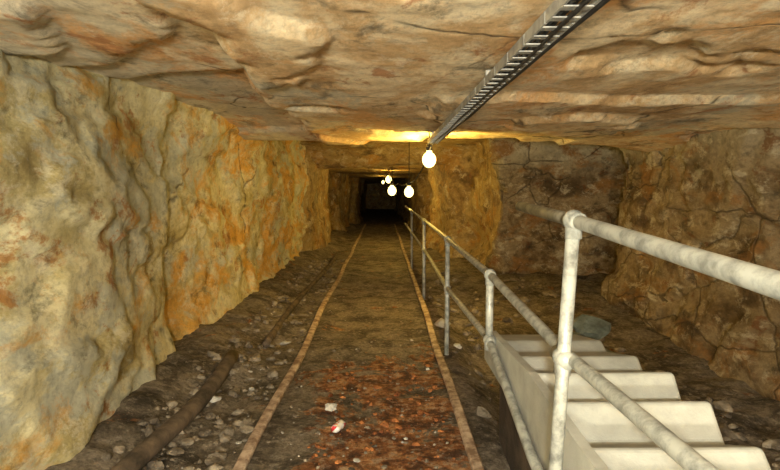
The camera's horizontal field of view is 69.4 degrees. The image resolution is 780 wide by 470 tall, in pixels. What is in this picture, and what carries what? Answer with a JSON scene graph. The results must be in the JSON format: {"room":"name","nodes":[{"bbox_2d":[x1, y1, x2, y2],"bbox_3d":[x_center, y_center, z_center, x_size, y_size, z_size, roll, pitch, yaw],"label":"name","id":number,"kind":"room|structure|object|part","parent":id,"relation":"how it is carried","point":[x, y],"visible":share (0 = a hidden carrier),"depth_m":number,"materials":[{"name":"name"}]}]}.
{"room":"underground passage","nodes":[
{"label":"underground passage","id":0,"kind":"room"},
{"bbox_2d":[0,49,366,469],"bbox_3d":[-1.661,-1.278,19.440,0.939,3.050,51.004,0,5,0],"label":"wall","id":1,"kind":"structure","parent":0,"point":[134,217],"depth_m":3.51,"materials":[{"name":"stone"}]},
{"bbox_2d":[366,183,395,208],"bbox_3d":[0.307,-3.269,44.354,6.100,3.050,0.429,0,5,-1],"label":"wall","id":2,"kind":"structure","parent":0,"point":[377,196],"depth_m":44.42,"materials":[{"name":"stone"}]},
{"bbox_2d":[0,0,779,183],"bbox_3d":[0.962,-2.240,19.396,7.200,0.678,51.000,0,5,-1],"label":"ceiling","id":3,"kind":"structure","parent":0,"point":[356,82],"depth_m":2.83,"materials":[{"name":"stone"}]},
{"bbox_2d":[386,170,391,182],"bbox_3d":[-0.042,-1.714,16.416,0.180,0.409,0.180,0,5,-1],"label":"lamp","id":4,"kind":"object","parent":3,"relation":"hanging from","point":[387,177],"visible":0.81,"depth_m":16.38,"materials":[{"name":"white glass"}]},
{"bbox_2d":[388,181,395,195],"bbox_3d":[0.049,-1.374,13.936,0.210,0.801,0.210,0,5,-1],"label":"lamp","id":5,"kind":"object","parent":3,"relation":"hanging from","point":[391,190],"visible":0.96,"depth_m":13.90,"materials":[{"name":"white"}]},
{"bbox_2d":[404,142,413,196],"bbox_3d":[0.367,-1.289,10.837,0.180,1.129,0.180,0,5,-1],"label":"lamp","id":6,"kind":"object","parent":3,"relation":"hanging from","point":[408,191],"visible":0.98,"depth_m":10.82,"materials":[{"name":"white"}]},
{"bbox_3d":[0.367,-0.840,10.873,0.180,0.230,0.180,0,5,-1],"label":"bulb","id":7,"kind":"part","parent":6,"relation":"part of","materials":[{"name":"white glass"}]},
{"bbox_2d":[422,132,435,167],"bbox_3d":[0.442,-0.972,6.349,0.156,0.425,0.156,0,5,-1],"label":"lamp","id":8,"kind":"object","parent":3,"relation":"hanging from","point":[429,159],"visible":0.96,"depth_m":6.31,"materials":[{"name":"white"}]},
{"bbox_2d":[426,132,431,150],"bbox_3d":[0.442,-1.067,6.341,0.068,0.234,0.070,0,5,-1],"label":"socket","id":9,"kind":"object","parent":8,"relation":"attached to","point":[427,145],"depth_m":6.32,"materials":[{"name":"black plastic"}]},
{"bbox_3d":[0.442,-0.859,6.358,0.156,0.199,0.156,0,5,-1],"label":"bulb","id":10,"kind":"part","parent":8,"relation":"part of","materials":[{"name":"white glass"}]},
{"bbox_2d":[428,0,609,144],"bbox_3d":[0.514,-0.763,2.446,0.116,0.198,7.020,0,5,-1],"label":"cable tray","id":11,"kind":"object","parent":3,"relation":"hanging from","point":[536,38],"visible":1,"depth_m":2.06,"materials":[{"name":"grey metal"}]},
{"bbox_2d":[383,143,432,185],"bbox_3d":[0.132,-1.423,13.909,0.188,0.441,16.061,0,5,-3],"label":"cable","id":12,"kind":"object","parent":11,"relation":"hanging from","point":[430,147],"visible":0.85,"depth_m":9.24,"materials":[{"name":"black rubber"}]},
{"bbox_2d":[45,209,779,469],"bbox_3d":[0.962,-0.053,19.571,7.200,0.439,51.000,0,5,-1],"label":"floor","id":13,"kind":"structure","parent":0,"point":[377,257],"depth_m":4.74,"materials":[{"name":"brown soil"}]},
{"bbox_2d":[110,350,238,469],"bbox_3d":[-1.318,1.170,3.188,0.154,0.134,3.207,0,5,0],"label":"pipe","id":14,"kind":"object","parent":13,"relation":"on","point":[139,456],"visible":1,"depth_m":3.40,"materials":[{"name":"brown metal"}]},
{"bbox_2d":[232,224,365,469],"bbox_3d":[-0.875,0.610,11.074,0.125,0.111,26.000,0,5,-1],"label":"rail","id":15,"kind":"object","parent":13,"relation":"on","point":[242,462],"visible":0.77,"depth_m":4.09,"materials":[{"name":"brown metal"}]},
{"bbox_2d":[262,252,337,347],"bbox_3d":[-1.190,0.723,9.148,0.124,0.070,7.753,0,5,0],"label":"pipe","id":16,"kind":"object","parent":13,"relation":"on","point":[278,325],"visible":1,"depth_m":6.89,"materials":[{"name":"rusted steel"}]},
{"bbox_2d":[181,296,461,468],"bbox_3d":[-0.405,1.063,5.173,2.222,0.168,5.549,0,5,-1],"label":"stones","id":17,"kind":"object","parent":13,"relation":"on","point":[440,322],"visible":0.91,"depth_m":4.12},
{"bbox_2d":[331,420,345,432],"bbox_3d":[-0.322,1.189,3.502,0.065,0.048,0.119,2,5,20],"label":"drink can","id":18,"kind":"object","parent":13,"relation":"on","point":[340,424],"visible":1,"depth_m":3.47,"materials":[{"name":"paint"}]},
{"bbox_2d":[304,363,455,469],"bbox_3d":[-0.063,1.213,3.599,0.864,0.067,2.606,0,5,-1],"label":"rubble","id":19,"kind":"object","parent":13,"relation":"on","point":[419,412],"visible":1,"depth_m":3.67,"materials":[{"name":"stone"}]},
{"bbox_2d":[394,224,484,469],"bbox_3d":[0.361,0.608,11.089,0.111,0.112,26.000,0,5,-1],"label":"rail","id":20,"kind":"object","parent":13,"relation":"on","point":[472,453],"visible":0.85,"depth_m":4.08,"materials":[{"name":"brown metal"}]},
{"bbox_2d":[101,257,779,469],"bbox_3d":[0.481,0.980,7.105,4.173,0.400,10.053,0,5,-1],"label":"rubble","id":21,"kind":"object","parent":13,"relation":"on","point":[246,425],"visible":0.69,"depth_m":4.19,"materials":[{"name":"stone"}]},
{"bbox_2d":[572,314,613,352],"bbox_3d":[1.432,0.912,4.118,0.570,0.646,0.739,0,5,-1],"label":"boulder","id":22,"kind":"object","parent":21,"relation":"on","point":[584,325],"visible":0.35,"depth_m":4.05,"materials":[{"name":"stone"}]},
{"bbox_2d":[405,201,779,469],"bbox_3d":[0.492,0.324,6.603,0.156,1.602,12.901,0,5,-1],"label":"handrail","id":23,"kind":"object","parent":13,"relation":"on","point":[759,279],"visible":1,"depth_m":1.69,"materials":[{"name":"grey metal"}]},
{"bbox_3d":[0.407,0.135,10.550,0.041,1.150,0.042,0,5,-1],"label":"post","id":24,"kind":"part","parent":23,"relation":"part of","materials":[{"name":"grey metal"}]},
{"bbox_3d":[0.462,0.421,7.664,0.041,1.240,0.042,0,5,-1],"label":"post","id":25,"kind":"part","parent":23,"relation":"part of","materials":[{"name":"grey metal"}]},
{"bbox_3d":[0.514,0.643,5.074,0.041,1.210,0.042,0,5,-1],"label":"post","id":26,"kind":"part","parent":23,"relation":"part of","materials":[{"name":"grey metal"}]},
{"bbox_3d":[0.466,0.359,7.307,0.059,0.360,11.503,0,5,-1],"label":"rail","id":27,"kind":"part","parent":23,"relation":"part of","materials":[{"name":"grey metal"}]},
{"bbox_3d":[0.538,0.416,3.050,0.041,0.405,0.042,0,5,-1],"label":"post","id":28,"kind":"part","parent":23,"relation":"part of","materials":[{"name":"grey metal"}]},
{"bbox_3d":[0.529,0.468,1.739,0.091,1.032,0.042,0,5,-1],"label":"post","id":29,"kind":"part","parent":23,"relation":"part of","materials":[{"name":"grey metal"}]},
{"bbox_3d":[0.560,0.020,1.242,0.041,0.142,2.262,0,5,-1],"label":"rail","id":30,"kind":"part","parent":23,"relation":"part of","materials":[{"name":"grey metal"}]},
{"bbox_2d":[484,331,770,469],"bbox_3d":[0.889,1.097,2.030,0.615,0.990,3.050,0,5,-1],"label":"stairs","id":31,"kind":"structure","parent":13,"relation":"on","point":[598,436],"depth_m":2.09,"materials":[{"name":"white concrete"}]},
{"bbox_2d":[394,127,779,400],"bbox_3d":[1.761,-1.231,19.484,2.934,3.150,51.018,0,5,-6],"label":"wall","id":32,"kind":"structure","parent":0,"point":[718,192],"depth_m":6.87,"materials":[{"name":"stone"}]}
]}

